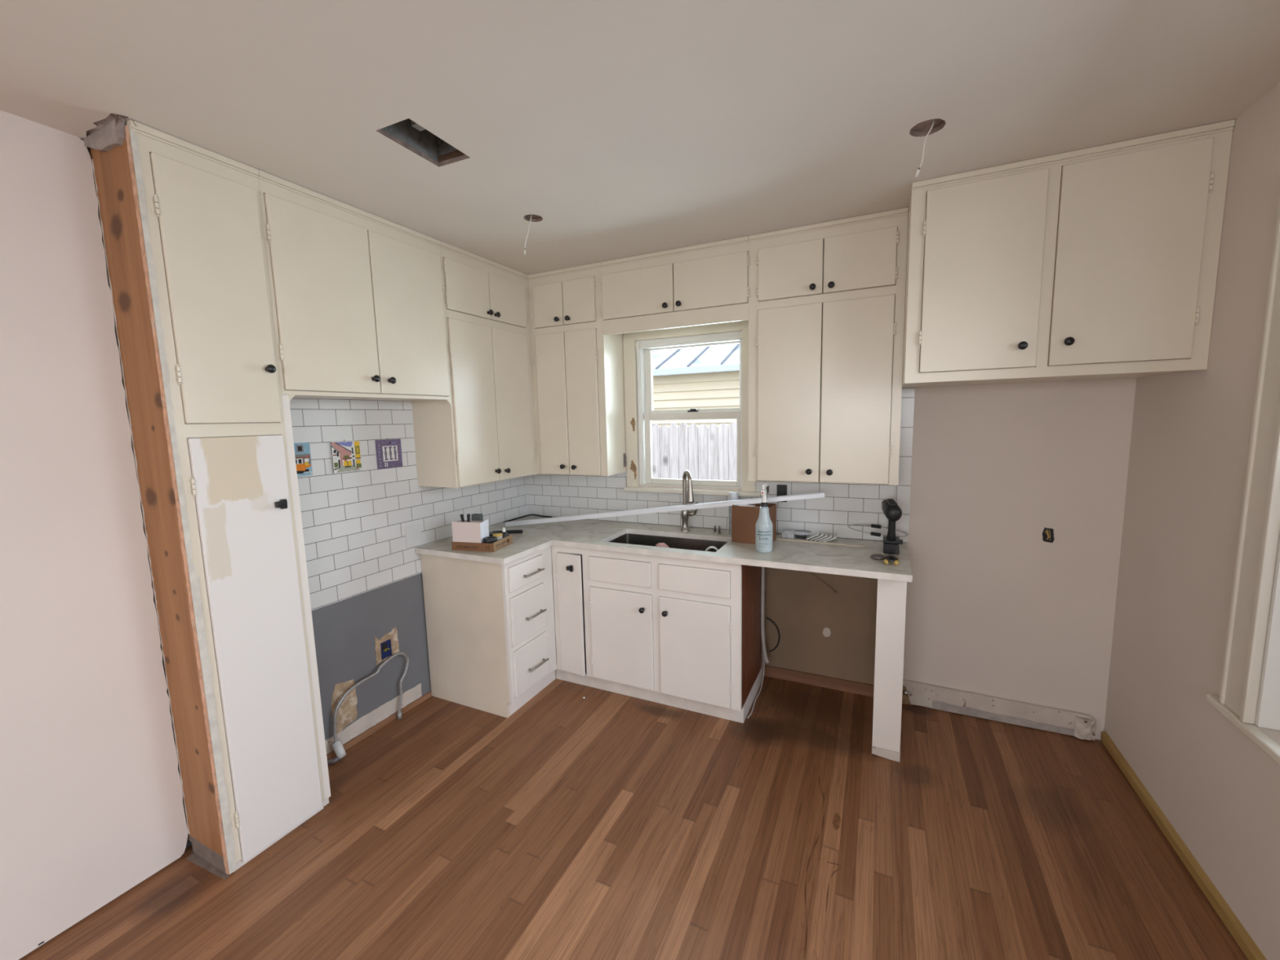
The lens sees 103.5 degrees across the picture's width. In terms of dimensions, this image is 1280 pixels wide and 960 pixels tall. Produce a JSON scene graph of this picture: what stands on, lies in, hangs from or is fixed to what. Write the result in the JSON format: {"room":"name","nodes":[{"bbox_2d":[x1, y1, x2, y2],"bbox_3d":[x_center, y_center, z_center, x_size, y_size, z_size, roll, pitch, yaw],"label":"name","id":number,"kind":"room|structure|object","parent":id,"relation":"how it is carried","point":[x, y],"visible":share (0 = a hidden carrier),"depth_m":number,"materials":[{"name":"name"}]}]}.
{"room":"kitchen","nodes":[
{"label":"kitchen","id":0,"kind":"room"},
{"bbox_2d":[0,110,188,959],"bbox_3d":[-2.675,0.384,0.029,0.196,2.650,3.970,2,8,25],"label":"wall","id":1,"kind":"structure","parent":0,"point":[91,806],"depth_m":1.60,"materials":[{"name":"white paint"}]},
{"bbox_2d":[87,148,431,848],"bbox_3d":[-1.348,0.012,2.851,0.152,2.650,2.350,2,8,25],"label":"wall","id":2,"kind":"structure","parent":0,"point":[349,633],"depth_m":2.62,"materials":[{"name":"grey paint"}]},
{"bbox_2d":[257,169,450,404],"bbox_3d":[-1.303,-0.764,2.302,0.332,0.828,0.847,2,8,25],"label":"upper cabinet","id":3,"kind":"object","parent":2,"relation":"attached to","point":[357,295],"visible":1,"depth_m":2.15,"materials":[{"name":"beige paint"}]},
{"bbox_2d":[326,691,431,759],"bbox_3d":[-1.408,1.311,2.627,0.014,0.028,0.792,2,8,25],"label":"baseboard","id":4,"kind":"structure","parent":2,"relation":"attached to","point":[373,729],"depth_m":2.67,"materials":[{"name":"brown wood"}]},
{"bbox_2d":[380,639,391,659],"bbox_3d":[-1.357,0.908,2.703,0.014,0.090,0.058,2,8,25],"label":"electrical box","id":5,"kind":"object","parent":2,"relation":"attached to","point":[386,649],"visible":1,"depth_m":2.70,"materials":[{"name":"blue plastic"}]},
{"bbox_2d":[288,398,528,610],"bbox_3d":[-1.223,0.037,2.933,0.008,0.973,1.799,2,8,25],"label":"tile backsplash","id":6,"kind":"structure","parent":2,"relation":"attached to","point":[354,523],"depth_m":2.58,"materials":[{"name":"white tile"}]},
{"bbox_2d":[293,442,312,476],"bbox_3d":[-1.539,-0.088,2.241,0.007,0.150,0.150,2,8,25],"label":"art tile","id":7,"kind":"structure","parent":6,"relation":"attached to","point":[302,450],"depth_m":2.27,"materials":[{"name":"ceramic"}]},
{"bbox_2d":[329,440,362,473],"bbox_3d":[-1.433,-0.119,2.461,0.008,0.159,0.150,2,8,25],"label":"art tile","id":8,"kind":"structure","parent":6,"relation":"attached to","point":[345,455],"depth_m":2.46,"materials":[{"name":"ceramic"}]},
{"bbox_2d":[374,438,402,469],"bbox_3d":[-1.329,-0.144,2.676,0.009,0.159,0.150,2,8,25],"label":"art tile","id":9,"kind":"structure","parent":6,"relation":"attached to","point":[388,451],"depth_m":2.67,"materials":[{"name":"ceramic"}]},
{"bbox_2d":[404,524,422,548],"bbox_3d":[-1.272,0.315,2.835,0.004,0.120,0.105,2,8,25],"label":"cover plate","id":10,"kind":"object","parent":6,"relation":"attached to","point":[413,533],"visible":1,"depth_m":2.83,"materials":[{"name":"white plastic"}]},
{"bbox_2d":[411,240,537,488],"bbox_3d":[-0.967,-0.633,3.026,0.336,1.276,0.714,2,8,25],"label":"upper cabinet","id":11,"kind":"object","parent":2,"relation":"attached to","point":[486,433],"visible":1,"depth_m":2.85,"materials":[{"name":"beige paint"}]},
{"bbox_2d":[18,634,1248,959],"bbox_3d":[-0.571,1.594,0.482,3.680,0.060,6.300,2,8,25],"label":"floor","id":12,"kind":"structure","parent":0,"point":[604,824],"depth_m":1.87,"materials":[{"name":"brown wood"}]},
{"bbox_2d":[87,120,330,879],"bbox_3d":[-1.539,0.148,1.870,0.332,2.524,0.403,2,8,25],"label":"pantry cabinet","id":13,"kind":"object","parent":12,"relation":"on","point":[181,221],"visible":1,"depth_m":1.76,"materials":[{"name":"beige paint"}]},
{"bbox_2d":[327,652,408,764],"bbox_3d":[-1.385,1.144,2.564,0.086,0.377,0.544,2,8,25],"label":"cable","id":14,"kind":"object","parent":12,"relation":"on","point":[339,749],"visible":0.95,"depth_m":2.47,"materials":[{"name":"metal"}]},
{"bbox_2d":[420,546,556,718],"bbox_3d":[-0.854,0.826,2.998,0.648,0.874,0.454,2,8,25],"label":"base cabinet","id":15,"kind":"object","parent":12,"relation":"on","point":[491,627],"visible":0.97,"depth_m":2.80,"materials":[{"name":"white paint"}]},
{"bbox_2d":[551,545,764,723],"bbox_3d":[0.096,0.798,3.047,1.180,0.874,0.625,2,8,25],"label":"base cabinet","id":16,"kind":"object","parent":12,"relation":"on","point":[683,633],"visible":0.99,"depth_m":2.77,"materials":[{"name":"white paint"}]},
{"bbox_2d":[414,515,912,582],"bbox_3d":[0.078,0.371,2.775,2.496,0.038,1.030,2,8,25],"label":"countertop","id":17,"kind":"structure","parent":16,"relation":"on","point":[852,561],"depth_m":2.70,"materials":[{"name":"stone"}]},
{"bbox_2d":[451,534,512,551],"bbox_3d":[-0.886,0.349,2.841,0.259,0.050,0.206,0,7,15],"label":"cardboard tray","id":18,"kind":"object","parent":17,"relation":"on","point":[465,546],"visible":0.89,"depth_m":2.75,"materials":[{"name":"brown cardboard"}]},
{"bbox_2d":[451,519,488,542],"bbox_3d":[-0.936,0.300,2.790,0.179,0.157,0.082,0,7,15],"label":"box","id":19,"kind":"object","parent":18,"relation":"in","point":[473,531],"visible":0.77,"depth_m":2.75,"materials":[{"name":"cardboard"}]},
{"bbox_2d":[459,514,470,522],"bbox_3d":[-0.965,0.282,2.799,0.056,0.190,0.019,-1,7,0],"label":"scissors","id":20,"kind":"object","parent":19,"relation":"in","point":[460,515],"visible":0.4,"depth_m":2.78,"materials":[{"name":"black plastic"}]},
{"bbox_2d":[471,513,483,520],"bbox_3d":[-0.924,0.280,2.875,0.057,0.174,0.032,0,7,15],"label":"foam block","id":21,"kind":"object","parent":19,"relation":"in","point":[475,517],"visible":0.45,"depth_m":2.85,"materials":[{"name":"grey plastic"}]},
{"bbox_2d":[456,538,509,549],"bbox_3d":[-0.853,0.360,2.766,0.285,0.022,0.121,-4,7,-22],"label":"print","id":22,"kind":"object","parent":18,"relation":"on","point":[502,543],"depth_m":2.75,"materials":[{"name":"brown cardboard"}]},
{"bbox_2d":[482,536,497,543],"bbox_3d":[-0.819,0.347,2.761,0.075,0.064,0.075,2,8,25],"label":"tape roll","id":23,"kind":"object","parent":18,"relation":"in","point":[489,540],"visible":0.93,"depth_m":2.73,"materials":[{"name":"black plastic"}]},
{"bbox_2d":[488,532,497,536],"bbox_3d":[-0.854,0.334,2.873,0.065,0.064,0.065,0,7,15],"label":"tool case","id":24,"kind":"object","parent":18,"relation":"in","point":[491,534],"visible":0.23,"depth_m":2.86,"materials":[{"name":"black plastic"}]},
{"bbox_2d":[492,533,502,540],"bbox_3d":[-0.796,0.336,2.826,0.054,0.070,0.054,2,8,25],"label":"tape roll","id":25,"kind":"object","parent":18,"relation":"in","point":[500,535],"visible":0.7,"depth_m":2.81,"materials":[{"name":"plastic"}]},
{"bbox_2d":[501,527,508,537],"bbox_3d":[-0.775,0.316,2.881,0.045,0.094,0.046,2,8,25],"label":"glue bottle","id":26,"kind":"object","parent":18,"relation":"in","point":[504,532],"visible":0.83,"depth_m":2.87,"materials":[{"name":"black plastic"}]},
{"bbox_2d":[493,529,522,533],"bbox_3d":[-0.824,0.325,3.148,0.182,0.022,0.031,-2,7,-5],"label":"tool","id":27,"kind":"object","parent":18,"relation":"in","point":[508,531],"visible":0.63,"depth_m":3.14,"materials":[{"name":"black plastic"}]},
{"bbox_2d":[504,514,552,522],"bbox_3d":[-0.805,0.268,3.610,0.337,0.025,0.103,-5,8,-25],"label":"cable","id":28,"kind":"object","parent":17,"relation":"on","point":[528,514],"visible":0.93,"depth_m":3.64,"materials":[{"name":"rubber"}]},
{"bbox_2d":[505,491,824,526],"bbox_3d":[0.047,0.184,2.998,1.972,0.274,0.025,1,7,19],"label":"trim rail","id":29,"kind":"object","parent":17,"relation":"on","point":[816,495],"visible":1,"depth_m":2.94,"materials":[{"name":"white wood"}]},
{"bbox_2d":[608,533,727,551],"bbox_3d":[0.159,0.482,2.935,0.753,0.222,0.404,2,8,25],"label":"sink","id":30,"kind":"object","parent":17,"relation":"in","point":[632,539],"visible":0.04,"depth_m":3.11,"materials":[{"name":"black metal"}]},
{"bbox_2d":[655,542,669,547],"bbox_3d":[0.141,0.473,2.908,0.190,0.232,0.160,2,8,25],"label":"cloth","id":31,"kind":"object","parent":30,"relation":"in","point":[659,544],"visible":0.12,"depth_m":2.88,"materials":[{"name":"fabric"}]},
{"bbox_2d":[705,546,718,551],"bbox_3d":[0.386,0.480,2.747,0.114,0.241,0.032,2,8,25],"label":"hose","id":32,"kind":"object","parent":30,"relation":"in","point":[710,547],"visible":0.3,"depth_m":2.74,"materials":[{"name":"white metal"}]},
{"bbox_2d":[680,470,697,531],"bbox_3d":[0.306,0.129,3.051,0.093,0.382,0.184,-3,7,-13],"label":"faucet","id":33,"kind":"object","parent":17,"relation":"on","point":[685,514],"visible":0.91,"depth_m":3.08,"materials":[{"name":"silver metal"}]},
{"bbox_2d":[713,525,721,533],"bbox_3d":[0.466,0.297,3.044,0.048,0.042,0.047,2,8,25],"label":"soap dispenser","id":34,"kind":"object","parent":17,"relation":"on","point":[715,531],"visible":1,"depth_m":3.03,"materials":[{"name":"silver metal"}]},
{"bbox_2d":[728,492,737,533],"bbox_3d":[0.559,0.196,3.011,0.056,0.246,0.056,2,8,25],"label":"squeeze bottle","id":35,"kind":"object","parent":17,"relation":"on","point":[732,495],"visible":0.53,"depth_m":2.99,"materials":[{"name":"plastic"}]},
{"bbox_2d":[731,502,776,544],"bbox_3d":[0.636,0.239,2.812,0.206,0.205,0.150,3,8,31],"label":"cardboard box","id":36,"kind":"object","parent":17,"relation":"on","point":[744,517],"visible":0.69,"depth_m":2.77,"materials":[{"name":"brown cardboard"}]},
{"bbox_2d":[755,483,773,552],"bbox_3d":[0.636,0.194,2.583,0.088,0.350,0.090,-4,7,-17],"label":"spray bottle","id":37,"kind":"object","parent":17,"relation":"on","point":[763,526],"visible":1,"depth_m":2.56,"materials":[{"name":"white plastic"}]},
{"bbox_2d":[757,530,770,546],"bbox_3d":[0.629,0.298,2.559,0.066,0.082,0.015,0,7,14],"label":"print","id":38,"kind":"object","parent":37,"relation":"attached to","point":[763,536],"depth_m":2.56,"materials":[{"name":"white paper"}]},
{"bbox_2d":[781,528,795,538],"bbox_3d":[0.846,0.308,2.875,0.068,0.042,0.055,2,8,25],"label":"plastic box","id":39,"kind":"object","parent":17,"relation":"on","point":[786,534],"visible":0.96,"depth_m":2.85,"materials":[{"name":"white plastic"}]},
{"bbox_2d":[795,534,806,538],"bbox_3d":[0.915,0.318,2.868,0.052,0.020,0.040,2,8,25],"label":"pack","id":40,"kind":"object","parent":17,"relation":"on","point":[797,535],"visible":0.76,"depth_m":2.85,"materials":[{"name":"black plastic"}]},
{"bbox_2d":[794,529,810,535],"bbox_3d":[0.912,0.300,2.858,0.110,0.014,0.082,2,8,25],"label":"paper plate","id":41,"kind":"object","parent":40,"relation":"on","point":[799,532],"visible":0.91,"depth_m":2.87,"materials":[{"name":"white paper"}]},
{"bbox_2d":[806,532,820,540],"bbox_3d":[0.965,0.313,2.810,0.066,0.041,0.060,2,8,25],"label":"tile offcut","id":42,"kind":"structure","parent":17,"relation":"on","point":[817,534],"depth_m":2.79,"materials":[{"name":"white ceramic"}]},
{"bbox_2d":[810,533,824,541],"bbox_3d":[0.983,0.315,2.794,0.067,0.040,0.060,2,8,25],"label":"tile offcut","id":43,"kind":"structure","parent":17,"relation":"on","point":[821,535],"depth_m":2.77,"materials":[{"name":"white ceramic"}]},
{"bbox_2d":[814,533,828,541],"bbox_3d":[1.000,0.317,2.778,0.068,0.038,0.060,2,8,25],"label":"tile offcut","id":44,"kind":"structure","parent":17,"relation":"on","point":[826,535],"depth_m":2.76,"materials":[{"name":"white ceramic"}]},
{"bbox_2d":[818,534,832,542],"bbox_3d":[1.018,0.319,2.762,0.068,0.037,0.060,2,8,25],"label":"tile offcut","id":45,"kind":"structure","parent":17,"relation":"on","point":[830,536],"depth_m":2.74,"materials":[{"name":"white ceramic"}]},
{"bbox_2d":[822,535,837,542],"bbox_3d":[1.036,0.322,2.746,0.068,0.036,0.060,2,8,25],"label":"tile offcut","id":46,"kind":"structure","parent":17,"relation":"on","point":[834,537],"depth_m":2.72,"materials":[{"name":"white ceramic"}]},
{"bbox_2d":[870,554,884,559],"bbox_3d":[1.140,0.368,2.421,0.064,0.018,0.064,2,8,25],"label":"metal fitting","id":47,"kind":"object","parent":17,"relation":"on","point":[877,557],"visible":0.98,"depth_m":2.40,"materials":[{"name":"silver metal"}]},
{"bbox_2d":[848,524,907,537],"bbox_3d":[1.258,0.267,2.675,0.290,0.048,0.099,2,8,25],"label":"hoop","id":48,"kind":"object","parent":17,"relation":"on","point":[875,534],"visible":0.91,"depth_m":2.68,"materials":[{"name":"metal"}]},
{"bbox_2d":[883,554,899,564],"bbox_3d":[1.181,0.368,2.373,0.067,0.026,0.152,2,8,25],"label":"pliers","id":49,"kind":"object","parent":17,"relation":"on","point":[891,557],"visible":1,"depth_m":2.34,"materials":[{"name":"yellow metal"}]},
{"bbox_2d":[881,498,902,554],"bbox_3d":[1.274,0.225,2.556,0.091,0.263,0.208,1,7,19],"label":"cordless drill","id":50,"kind":"object","parent":17,"relation":"on","point":[891,508],"visible":1,"depth_m":2.49,"materials":[{"name":"black plastic"}]},
{"bbox_2d":[760,566,768,662],"bbox_3d":[0.738,0.732,2.968,0.050,0.709,0.041,2,8,25],"label":"hose","id":51,"kind":"object","parent":16,"relation":"attached to","point":[762,571],"visible":0.78,"depth_m":2.96,"materials":[{"name":"grey plastic"}]},
{"bbox_2d":[746,630,765,718],"bbox_3d":[0.671,1.095,2.877,0.017,0.302,0.475,2,8,24],"label":"cord","id":52,"kind":"object","parent":12,"relation":"on","point":[749,715],"visible":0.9,"depth_m":2.98,"materials":[{"name":"grey plastic"}]},
{"bbox_2d":[871,578,906,761],"bbox_3d":[1.248,0.832,2.536,0.118,0.874,0.536,2,8,25],"label":"support","id":53,"kind":"object","parent":12,"relation":"on","point":[891,594],"visible":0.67,"depth_m":2.30,"materials":[{"name":"white paint"}]},
{"bbox_2d":[0,0,1279,275],"bbox_3d":[-0.632,-0.949,0.176,3.680,0.016,6.300,2,8,25],"label":"ceiling","id":54,"kind":"structure","parent":0,"point":[630,127],"depth_m":1.44,"materials":[{"name":"paint"}]},
{"bbox_2d":[81,113,137,151],"bbox_3d":[-1.667,-1.060,1.557,0.310,0.078,0.062,2,8,25],"label":"plaster","id":55,"kind":"object","parent":54,"relation":"attached to","point":[109,133],"visible":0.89,"depth_m":1.54,"materials":[{"name":"white paint"}]},
{"bbox_2d":[381,118,464,162],"bbox_3d":[-0.720,-1.248,1.672,0.220,0.224,0.335,2,8,25],"label":"vent duct","id":56,"kind":"object","parent":54,"relation":"attached to","point":[407,131],"visible":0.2,"depth_m":1.77,"materials":[{"name":"grey metal"}]},
{"bbox_2d":[524,214,541,254],"bbox_3d":[-0.490,-1.194,2.318,0.240,0.286,0.240,2,8,25],"label":"ceiling light hole","id":57,"kind":"object","parent":54,"relation":"attached to","point":[534,216],"depth_m":2.34,"materials":[{"name":"paint"}]},
{"bbox_2d":[911,118,944,177],"bbox_3d":[0.944,-1.152,1.659,0.240,0.281,0.240,2,8,25],"label":"ceiling light hole","id":58,"kind":"object","parent":54,"relation":"attached to","point":[924,126],"depth_m":1.67,"materials":[{"name":"paint"}]},
{"bbox_2d":[528,290,1136,739],"bbox_3d":[0.716,-0.064,3.078,3.680,2.650,0.154,2,8,25],"label":"wall","id":59,"kind":"structure","parent":0,"point":[994,608],"depth_m":2.52,"materials":[{"name":"paint"}]},
{"bbox_2d":[528,262,626,476],"bbox_3d":[-0.405,-0.676,3.273,0.550,1.276,0.306,2,8,25],"label":"upper cabinet","id":60,"kind":"object","parent":59,"relation":"attached to","point":[578,370],"visible":0.99,"depth_m":3.16,"materials":[{"name":"beige paint"}]},
{"bbox_2d":[600,235,751,335],"bbox_3d":[0.216,-1.080,2.915,0.902,0.418,0.293,2,8,25],"label":"upper cabinet","id":61,"kind":"object","parent":59,"relation":"attached to","point":[705,283],"visible":1,"depth_m":2.80,"materials":[{"name":"beige paint"}]},
{"bbox_2d":[622,320,761,497],"bbox_3d":[0.330,-0.445,3.182,0.899,1.052,0.200,2,8,25],"label":"window","id":62,"kind":"structure","parent":59,"relation":"in","point":[638,347],"depth_m":3.20,"materials":[{"name":"paint"}]},
{"bbox_2d":[527,388,915,542],"bbox_3d":[0.295,-0.105,3.188,2.506,0.814,0.008,2,8,25],"label":"tile backsplash","id":63,"kind":"structure","parent":59,"relation":"attached to","point":[842,505],"depth_m":2.96,"materials":[{"name":"white tile"}]},
{"bbox_2d":[777,484,786,502],"bbox_3d":[0.829,0.079,2.948,0.058,0.102,0.008,2,8,25],"label":"electrical box","id":64,"kind":"object","parent":63,"relation":"attached to","point":[781,489],"visible":0.59,"depth_m":2.94,"materials":[{"name":"black plastic"}]},
{"bbox_2d":[778,487,785,496],"bbox_3d":[0.828,0.080,2.947,0.036,0.070,0.005,2,8,25],"label":"socket","id":65,"kind":"object","parent":64,"relation":"attached to","point":[781,490],"depth_m":2.94,"materials":[{"name":"black plastic"}]},
{"bbox_2d":[765,617,779,652],"bbox_3d":[0.809,0.947,3.072,0.085,0.218,0.008,2,8,25],"label":"power cable","id":66,"kind":"object","parent":59,"relation":"attached to","point":[776,646],"visible":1,"depth_m":3.06,"materials":[{"name":"black rubber"}]},
{"bbox_2d":[764,664,874,697],"bbox_3d":[1.089,1.189,2.977,0.703,0.068,0.012,2,8,25],"label":"baseboard","id":67,"kind":"structure","parent":59,"relation":"attached to","point":[843,685],"depth_m":2.98,"materials":[{"name":"brown wood"}]},
{"bbox_2d":[810,573,836,593],"bbox_3d":[1.055,0.595,2.903,0.148,0.105,0.014,2,8,27],"label":"stub","id":68,"kind":"object","parent":59,"relation":"attached to","point":[820,580],"visible":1,"depth_m":2.90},
{"bbox_2d":[822,627,831,636],"bbox_3d":[1.088,0.888,2.940,0.046,0.056,0.001,2,8,25],"label":"wall patch","id":69,"kind":"object","parent":59,"relation":"attached to","point":[826,631],"depth_m":2.94,"materials":[{"name":"paint"}]},
{"bbox_2d":[748,207,908,485],"bbox_3d":[0.953,-0.630,2.622,0.731,1.276,0.292,2,8,25],"label":"upper cabinet","id":70,"kind":"object","parent":59,"relation":"attached to","point":[827,300],"visible":1,"depth_m":2.50,"materials":[{"name":"beige paint"}]},
{"bbox_2d":[902,689,911,695],"bbox_3d":[1.462,1.165,2.761,0.048,0.023,0.024,2,8,25],"label":"water valve","id":71,"kind":"object","parent":59,"relation":"attached to","point":[906,692],"visible":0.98,"depth_m":2.75,"materials":[{"name":"silver metal"}]},
{"bbox_2d":[902,679,1096,740],"bbox_3d":[1.815,1.182,2.607,0.845,0.132,0.049,2,8,25],"label":"baseboard","id":72,"kind":"structure","parent":59,"relation":"attached to","point":[1082,726],"depth_m":2.59,"materials":[{"name":"paint"}]},
{"bbox_2d":[1042,527,1054,542],"bbox_3d":[1.971,0.267,2.431,0.048,0.075,0.017,2,8,25],"label":"electrical box","id":73,"kind":"object","parent":59,"relation":"attached to","point":[1047,533],"visible":1,"depth_m":2.43,"materials":[{"name":"black metal"}]},
{"bbox_2d":[902,119,1235,388],"bbox_3d":[1.644,-0.825,2.124,0.930,0.802,0.585,2,8,25],"label":"upper cabinet","id":74,"kind":"object","parent":59,"relation":"attached to","point":[1100,262],"visible":1,"depth_m":1.87,"materials":[{"name":"beige paint"}]},
{"bbox_2d":[1103,82,1279,959],"bbox_3d":[0.992,0.352,-0.430,0.150,2.650,6.300,2,8,25],"label":"wall","id":75,"kind":"structure","parent":0,"point":[1218,789],"depth_m":1.71,"materials":[{"name":"paint"}]},
{"bbox_2d":[1100,731,1266,959],"bbox_3d":[0.941,1.580,-0.256,0.016,0.048,5.978,2,8,25],"label":"baseboard","id":76,"kind":"structure","parent":75,"relation":"attached to","point":[1251,951],"depth_m":1.74,"materials":[{"name":"yellow wood"}]},
{"bbox_2d":[1206,197,1279,764],"bbox_3d":[1.469,0.046,0.593,0.179,1.610,2.063,2,8,25],"label":"window","id":77,"kind":"structure","parent":75,"relation":"in","point":[1260,524],"depth_m":1.46,"materials":[{"name":"paint"}]},
{"label":"outside","id":78,"kind":"structure","parent":0,"visible":0},
{"bbox_3d":[-0.367,1.711,4.866,28.000,0.150,30.000,2,8,25],"label":"ground","id":79,"kind":"structure","parent":78,"visible":0},
{"bbox_2d":[651,422,737,480],"bbox_3d":[0.639,0.405,5.899,3.652,2.147,0.058,2,8,25],"label":"wooden fence","id":80,"kind":"object","parent":79,"relation":"on","point":[676,449],"visible":0.22,"depth_m":5.78,"materials":[{"name":"grey wood"}]},
{"bbox_2d":[651,343,739,476],"bbox_3d":[1.145,-1.613,11.319,11.600,4.835,4.360,2,8,25],"label":"house","id":81,"kind":"structure","parent":79,"relation":"on","point":[705,377],"depth_m":9.32,"materials":[{"name":"beige wood"}]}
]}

